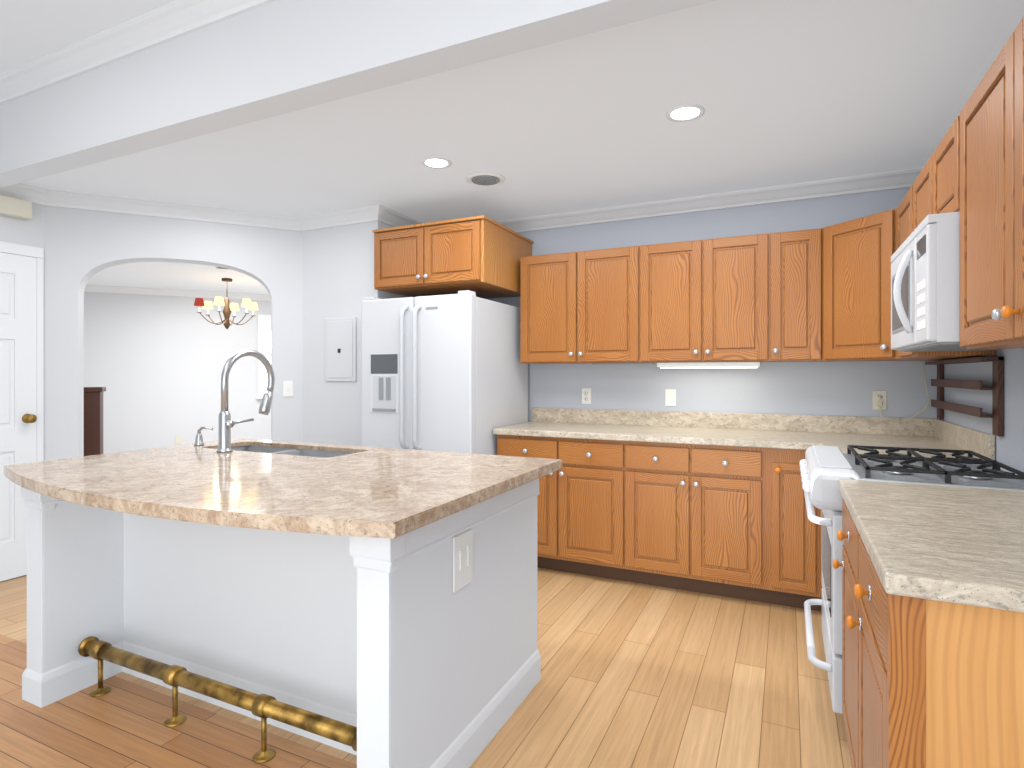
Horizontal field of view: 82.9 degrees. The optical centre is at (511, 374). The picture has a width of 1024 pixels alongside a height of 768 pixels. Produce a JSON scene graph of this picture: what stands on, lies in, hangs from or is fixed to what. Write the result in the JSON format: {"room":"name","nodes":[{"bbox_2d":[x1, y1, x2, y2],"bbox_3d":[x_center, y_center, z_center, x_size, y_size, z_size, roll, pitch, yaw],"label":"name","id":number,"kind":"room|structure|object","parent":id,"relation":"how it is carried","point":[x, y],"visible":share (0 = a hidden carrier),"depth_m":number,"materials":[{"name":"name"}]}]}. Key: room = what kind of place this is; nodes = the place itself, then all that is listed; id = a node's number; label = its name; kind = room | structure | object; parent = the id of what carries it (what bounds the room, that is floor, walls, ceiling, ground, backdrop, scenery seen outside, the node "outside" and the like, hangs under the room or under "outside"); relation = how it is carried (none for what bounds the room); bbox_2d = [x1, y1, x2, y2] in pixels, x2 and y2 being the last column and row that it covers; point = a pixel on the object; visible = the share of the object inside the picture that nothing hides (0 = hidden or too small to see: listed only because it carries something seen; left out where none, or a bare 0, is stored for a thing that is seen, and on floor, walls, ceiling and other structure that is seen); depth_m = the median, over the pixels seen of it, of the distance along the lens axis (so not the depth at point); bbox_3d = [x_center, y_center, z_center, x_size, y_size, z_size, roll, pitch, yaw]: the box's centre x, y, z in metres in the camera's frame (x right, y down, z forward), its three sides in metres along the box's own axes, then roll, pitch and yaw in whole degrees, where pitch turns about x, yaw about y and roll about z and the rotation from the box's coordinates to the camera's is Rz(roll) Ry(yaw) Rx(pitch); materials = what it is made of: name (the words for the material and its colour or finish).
{"room":"kitchen","nodes":[
{"label":"kitchen","id":0,"kind":"room"},
{"bbox_2d":[0,203,43,581],"bbox_3d":[-4.104,-0.120,1.733,0.120,2.800,4.610,0,0,25],"label":"wall","id":1,"kind":"structure","parent":0,"point":[29,232],"depth_m":3.70,"materials":[{"name":"white paint"}]},
{"bbox_2d":[0,195,31,219],"bbox_3d":[-3.107,-1.040,3.612,0.063,0.110,0.180,0,0,25],"label":"door chime","id":2,"kind":"object","parent":1,"relation":"attached to","point":[15,207],"visible":1,"depth_m":3.60,"materials":[{"name":"beige plastic"}]},
{"bbox_2d":[0,252,36,580],"bbox_3d":[-3.213,0.261,3.358,0.090,2.022,0.810,0,0,25],"label":"door","id":3,"kind":"structure","parent":1,"relation":"in","point":[18,359],"depth_m":3.64,"materials":[{"name":"white wood"}]},
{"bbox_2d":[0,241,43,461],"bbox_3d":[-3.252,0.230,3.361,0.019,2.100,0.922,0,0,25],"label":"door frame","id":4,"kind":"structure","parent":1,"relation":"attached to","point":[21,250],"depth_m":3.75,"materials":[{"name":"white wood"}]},
{"bbox_2d":[0,0,174,73],"bbox_3d":[-1.787,-1.570,0.433,5.420,0.100,4.250,0,0,25],"label":"ceiling","id":5,"kind":"structure","parent":0,"point":[31,30],"depth_m":2.50,"materials":[{"name":"white paint"}]},
{"bbox_2d":[44,205,302,460],"bbox_3d":[-2.373,0.045,4.205,1.599,2.470,0.160,0,0,-25],"label":"wall","id":6,"kind":"structure","parent":0,"point":[82,247],"depth_m":4.01,"materials":[{"name":"white paint"}]},
{"bbox_2d":[0,183,299,230],"bbox_3d":[-2.419,-1.147,3.921,1.047,0.085,1.510,0,0,25],"label":"crown molding","id":7,"kind":"structure","parent":6,"relation":"attached to","point":[33,194],"depth_m":4.00,"materials":[{"name":"white"}]},
{"bbox_2d":[283,381,293,396],"bbox_3d":[-1.707,0.110,4.427,0.050,0.120,0.060,0,0,25],"label":"light switch","id":8,"kind":"object","parent":6,"relation":"attached to","point":[288,388],"visible":1,"depth_m":4.42,"materials":[{"name":"white plastic"}]},
{"bbox_2d":[84,292,270,453],"bbox_3d":[-4.376,0.045,5.832,5.420,2.470,4.820,0,0,-25],"label":"wall","id":9,"kind":"structure","parent":0,"point":[154,365],"depth_m":8.14,"materials":[{"name":"white paint"}]},
{"bbox_2d":[84,285,270,300],"bbox_3d":[-5.962,-1.147,6.599,3.300,0.085,6.883,0,0,25],"label":"crown molding","id":10,"kind":"structure","parent":9,"relation":"attached to","point":[89,288],"depth_m":8.12,"materials":[{"name":"white"}]},
{"bbox_2d":[175,436,180,443],"bbox_3d":[-4.717,0.925,8.200,0.070,0.110,0.006,0,0,-25],"label":"outlet","id":11,"kind":"object","parent":9,"relation":"attached to","point":[177,439],"visible":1,"depth_m":8.20,"materials":[{"name":"beige plastic"}]},
{"bbox_2d":[248,293,268,295],"bbox_3d":[-2.123,-1.147,7.092,3.212,0.085,2.700,0,0,25],"label":"crown molding","id":12,"kind":"structure","parent":9,"relation":"attached to","point":[249,294],"depth_m":8.58,"materials":[{"name":"white wood"}]},
{"bbox_2d":[256,315,270,398],"bbox_3d":[-3.409,-0.265,8.782,0.860,1.250,0.075,0,0,-25],"label":"dining window","id":13,"kind":"structure","parent":9,"relation":"in","point":[264,335],"depth_m":8.66,"materials":[{"name":"white glass"}]},
{"bbox_2d":[303,221,408,445],"bbox_3d":[-1.105,0.045,4.715,0.720,2.470,0.870,0,0,25],"label":"wall","id":14,"kind":"structure","parent":0,"point":[338,271],"depth_m":4.34,"materials":[{"name":"white paint"}]},
{"bbox_2d":[325,317,355,380],"bbox_3d":[-1.274,-0.185,4.300,0.290,0.470,0.020,0,0,25],"label":"panel","id":15,"kind":"object","parent":14,"relation":"attached to","point":[340,349],"visible":1,"depth_m":4.29,"materials":[{"name":"white metal"}]},
{"bbox_2d":[300,205,391,230],"bbox_3d":[-1.272,-1.147,4.270,0.798,0.085,0.078,0,0,25],"label":"crown molding","id":16,"kind":"structure","parent":14,"relation":"attached to","point":[380,213],"depth_m":4.24,"materials":[{"name":"white wood"}]},
{"bbox_2d":[388,210,422,226],"bbox_3d":[-0.783,-1.147,4.462,0.078,0.085,0.630,0,0,25],"label":"crown molding","id":17,"kind":"structure","parent":14,"relation":"attached to","point":[398,219],"depth_m":4.34,"materials":[{"name":"white"}]},
{"bbox_2d":[0,568,851,767],"bbox_3d":[-2.433,1.310,5.251,12.100,0.060,12.600,0,0,25],"label":"floor","id":18,"kind":"structure","parent":0,"point":[635,675],"depth_m":2.23,"materials":[{"name":"brown wood"}]},
{"bbox_2d":[84,387,105,455],"bbox_3d":[-3.169,0.688,4.357,0.175,1.185,0.150,0,0,-25],"label":"newel post","id":19,"kind":"object","parent":18,"relation":"on","point":[93,420],"visible":0.25,"depth_m":4.32,"materials":[{"name":"brown wood"}]},
{"bbox_2d":[78,636,356,762],"bbox_3d":[-1.053,1.177,2.050,1.508,0.206,0.076,0,0,25],"label":"rail","id":20,"kind":"object","parent":18,"relation":"on","point":[263,707],"visible":0.83,"depth_m":2.01,"materials":[{"name":"gold metal"}]},
{"bbox_2d":[21,478,539,767],"bbox_3d":[-0.902,0.840,2.366,1.800,0.880,1.040,0,0,25],"label":"kitchen island","id":21,"kind":"object","parent":18,"relation":"on","point":[397,652],"visible":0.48,"depth_m":2.13,"materials":[{"name":"white"}]},
{"bbox_2d":[4,438,562,538],"bbox_3d":[-0.937,0.475,2.293,1.940,0.231,1.281,0,0,25],"label":"island countertop","id":22,"kind":"structure","parent":21,"relation":"on","point":[330,489],"depth_m":1.93,"materials":[{"name":"stone"}]},
{"bbox_2d":[194,426,212,445],"bbox_3d":[-1.564,0.311,2.934,0.105,0.095,0.048,0,0,25],"label":"soap dispenser","id":23,"kind":"object","parent":22,"relation":"on","point":[199,440],"visible":0.98,"depth_m":2.93,"materials":[{"name":"silver metal"}]},
{"bbox_2d":[216,349,274,452],"bbox_3d":[-1.274,0.118,2.804,0.081,0.482,0.320,0,0,25],"label":"faucet","id":24,"kind":"object","parent":22,"relation":"on","point":[226,424],"visible":1,"depth_m":2.70,"materials":[{"name":"silver metal"}]},
{"bbox_2d":[453,529,472,591],"bbox_3d":[-0.155,0.599,1.873,0.011,0.173,0.120,0,0,25],"label":"light switch","id":25,"kind":"object","parent":21,"relation":"attached to","point":[462,559],"visible":1,"depth_m":1.86,"materials":[{"name":"white plastic"}]},
{"bbox_2d":[362,290,527,454],"bbox_3d":[-0.471,0.376,4.171,0.866,1.808,0.969,0,0,25],"label":"refrigerator","id":26,"kind":"object","parent":18,"relation":"on","point":[446,373],"visible":0.62,"depth_m":3.79,"materials":[{"name":"white metal"}]},
{"bbox_2d":[497,435,636,582],"bbox_3d":[0.450,0.840,3.964,0.933,0.880,0.648,0,0,25],"label":"base cabinet","id":27,"kind":"object","parent":18,"relation":"on","point":[587,507],"depth_m":3.61,"materials":[{"name":"brown wood"}]},
{"bbox_2d":[637,441,768,602],"bbox_3d":[1.142,0.840,3.635,0.849,0.880,0.648,0,0,25],"label":"base cabinet","id":28,"kind":"object","parent":18,"relation":"on","point":[732,521],"depth_m":3.31,"materials":[{"name":"brown wood"}]},
{"bbox_2d":[493,408,994,459],"bbox_3d":[1.091,0.327,3.445,2.559,0.144,1.035,0,0,25],"label":"countertop","id":29,"kind":"structure","parent":28,"relation":"on","point":[790,431],"depth_m":3.54,"materials":[{"name":"stone"}]},
{"bbox_2d":[769,448,820,610],"bbox_3d":[1.633,0.840,3.402,0.239,0.880,0.648,0,0,25],"label":"base cabinet","id":30,"kind":"object","parent":18,"relation":"on","point":[794,540],"depth_m":3.12,"materials":[{"name":"brown wood"}]},
{"bbox_2d":[799,445,1023,713],"bbox_3d":[1.524,0.799,2.243,0.728,0.961,0.756,0,0,25],"label":"range","id":31,"kind":"object","parent":18,"relation":"on","point":[824,470],"visible":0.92,"depth_m":2.07,"materials":[{"name":"white metal"}]},
{"bbox_2d":[833,499,1023,767],"bbox_3d":[1.181,0.840,1.409,0.649,0.880,1.038,0,0,25],"label":"base cabinet","id":32,"kind":"object","parent":18,"relation":"on","point":[927,683],"visible":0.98,"depth_m":1.04,"materials":[{"name":"brown wood"}]},
{"bbox_2d":[839,479,1023,611],"bbox_3d":[1.187,0.327,1.395,0.627,0.144,1.058,0,0,25],"label":"countertop","id":33,"kind":"structure","parent":32,"relation":"on","point":[959,545],"depth_m":1.27,"materials":[{"name":"stone"}]},
{"bbox_2d":[22,0,1023,293],"bbox_3d":[-1.812,-1.240,7.364,11.410,0.100,8.250,0,0,25],"label":"ceiling","id":34,"kind":"structure","parent":0,"point":[782,92],"depth_m":2.78,"materials":[{"name":"white paint"}]},
{"bbox_2d":[194,278,257,328],"bbox_3d":[-3.545,-0.875,7.213,0.737,0.630,0.683,0,0,25],"label":"chandelier","id":35,"kind":"object","parent":34,"relation":"hanging from","point":[233,307],"visible":1,"depth_m":7.19,"materials":[{"name":"beige fabric"}]},
{"bbox_2d":[0,0,715,187],"bbox_3d":[-3.642,-1.345,3.650,11.290,0.550,0.230,0,0,25],"label":"header","id":36,"kind":"object","parent":34,"relation":"attached to","point":[273,59],"visible":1,"depth_m":2.26,"materials":[{"name":"grey paint"}]},
{"bbox_2d":[0,0,274,104],"bbox_3d":[-0.948,-1.478,2.200,5.180,0.085,0.078,0,0,25],"label":"crown molding","id":37,"kind":"structure","parent":36,"relation":"attached to","point":[162,24],"depth_m":2.57,"materials":[{"name":"white"}]},
{"bbox_2d":[421,157,451,168],"bbox_3d":[-0.424,-1.187,3.257,0.170,0.006,0.170,0,0,25],"label":"recessed light","id":38,"kind":"object","parent":34,"relation":"in","point":[436,162],"visible":1,"depth_m":3.25,"materials":[{"name":"white"}]},
{"bbox_2d":[466,172,504,186],"bbox_3d":[-0.161,-1.181,3.530,0.240,0.016,0.240,0,0,25],"label":"ceiling vent","id":39,"kind":"object","parent":34,"relation":"in","point":[485,179],"visible":1,"depth_m":3.50,"materials":[{"name":"white"}]},
{"bbox_2d":[666,104,704,121],"bbox_3d":[0.787,-1.187,2.637,0.170,0.006,0.170,0,0,25],"label":"recessed light","id":40,"kind":"object","parent":34,"relation":"in","point":[685,112],"visible":1,"depth_m":2.63,"materials":[{"name":"white"}]},
{"bbox_2d":[487,187,937,421],"bbox_3d":[0.994,0.045,4.133,3.570,2.470,0.120,0,0,25],"label":"wall","id":41,"kind":"structure","parent":0,"point":[839,388],"depth_m":3.83,"materials":[{"name":"grey paint"}]},
{"bbox_2d":[372,215,533,298],"bbox_3d":[-0.417,-0.811,4.269,0.897,0.423,0.839,0,0,25],"label":"upper cabinet","id":42,"kind":"object","parent":41,"relation":"attached to","point":[481,255],"visible":1,"depth_m":3.95,"materials":[{"name":"brown wood"}]},
{"bbox_2d":[520,244,651,363],"bbox_3d":[0.538,-0.462,4.103,0.923,0.765,0.321,0,0,25],"label":"upper cabinet","id":43,"kind":"object","parent":41,"relation":"attached to","point":[590,306],"depth_m":3.94,"materials":[{"name":"brown wood"}]},
{"bbox_2d":[592,363,654,364],"bbox_3d":[0.752,-0.073,3.938,0.420,0.010,0.040,0,0,25],"label":"under-cabinet light","id":44,"kind":"object","parent":43,"relation":"attached to","point":[592,363],"depth_m":3.95,"materials":[{"name":"white plastic"}]},
{"bbox_2d":[582,388,590,403],"bbox_3d":[0.549,0.160,4.271,0.072,0.116,0.010,0,0,25],"label":"electrical outlet","id":45,"kind":"object","parent":41,"relation":"attached to","point":[586,395],"visible":1,"depth_m":4.27,"materials":[{"name":"white plastic"}]},
{"bbox_2d":[665,389,675,405],"bbox_3d":[1.095,0.160,4.009,0.072,0.116,0.014,0,0,25],"label":"light switch","id":46,"kind":"object","parent":41,"relation":"attached to","point":[670,397],"visible":1,"depth_m":4.01,"materials":[{"name":"white plastic"}]},
{"bbox_2d":[652,235,755,362],"bbox_3d":[1.250,-0.462,3.765,0.904,0.765,0.321,0,0,25],"label":"upper cabinet","id":47,"kind":"object","parent":41,"relation":"attached to","point":[704,291],"depth_m":3.61,"materials":[{"name":"brown wood"}]},
{"bbox_2d":[657,362,760,367],"bbox_3d":[1.249,-0.059,3.702,0.620,0.038,0.100,0,0,25],"label":"under-cabinet light","id":48,"kind":"object","parent":47,"relation":"attached to","point":[708,364],"depth_m":3.65,"materials":[{"name":"white plastic"}]},
{"bbox_2d":[496,168,919,232],"bbox_3d":[0.897,-1.147,4.069,3.450,0.085,0.078,0,0,25],"label":"crown molding","id":49,"kind":"structure","parent":41,"relation":"attached to","point":[905,178],"depth_m":3.82,"materials":[{"name":"white wood"}]},
{"bbox_2d":[756,230,807,361],"bbox_3d":[1.711,-0.462,3.518,0.396,0.765,0.372,0,0,25],"label":"upper cabinet","id":50,"kind":"object","parent":41,"relation":"attached to","point":[781,257],"depth_m":3.43,"materials":[{"name":"brown wood"}]},
{"bbox_2d":[808,213,938,361],"bbox_3d":[2.022,-0.462,3.201,0.668,0.765,0.677,0,0,25],"label":"upper cabinet","id":51,"kind":"object","parent":41,"relation":"attached to","point":[818,295],"depth_m":3.20,"materials":[{"name":"brown wood"}]},
{"bbox_2d":[872,390,886,409],"bbox_3d":[2.207,0.155,3.483,0.072,0.116,0.010,0,0,25],"label":"electrical outlet","id":52,"kind":"object","parent":41,"relation":"attached to","point":[879,396],"visible":1,"depth_m":3.48,"materials":[{"name":"beige plastic"}]},
{"bbox_2d":[877,362,928,421],"bbox_3d":[2.297,0.103,3.409,0.249,0.348,0.053,0,0,25],"label":"power cord","id":53,"kind":"object","parent":52,"relation":"attached to","point":[879,403],"visible":0.98,"depth_m":3.37,"materials":[{"name":"beige plastic"}]},
{"bbox_2d":[939,349,1023,471],"bbox_3d":[1.111,-0.120,0.358,0.120,2.800,6.600,0,0,25],"label":"wall","id":54,"kind":"structure","parent":0,"point":[1009,447],"depth_m":2.38,"materials":[{"name":"grey"}]},
{"bbox_2d":[880,192,981,359],"bbox_3d":[1.970,-0.462,2.718,0.346,0.765,0.477,0,0,25],"label":"upper cabinet","id":55,"kind":"object","parent":54,"relation":"attached to","point":[894,222],"depth_m":2.96,"materials":[{"name":"brown wood"}]},
{"bbox_2d":[908,119,955,236],"bbox_3d":[1.729,-0.686,2.145,0.290,0.316,0.760,0,0,25],"label":"upper cabinet","id":56,"kind":"object","parent":54,"relation":"attached to","point":[933,191],"depth_m":2.15,"materials":[{"name":"brown wood"}]},
{"bbox_2d":[891,212,997,351],"bbox_3d":[1.664,-0.312,2.177,0.434,0.426,0.752,0,0,25],"label":"microwave","id":57,"kind":"object","parent":56,"relation":"attached to","point":[925,287],"visible":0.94,"depth_m":1.92,"materials":[{"name":"white plastic"}]},
{"bbox_2d":[925,357,1003,435],"bbox_3d":[2.175,0.089,2.831,0.075,0.322,1.060,0,0,25],"label":"shelf","id":58,"kind":"object","parent":54,"relation":"attached to","point":[940,382],"visible":1,"depth_m":2.48,"materials":[{"name":"brown wood"}]},
{"bbox_2d":[952,16,1023,355],"bbox_3d":[1.352,-0.462,1.350,0.290,0.765,0.997,0,0,25],"label":"upper cabinet","id":59,"kind":"object","parent":54,"relation":"attached to","point":[990,126],"depth_m":1.55,"materials":[{"name":"brown wood"}]}
]}

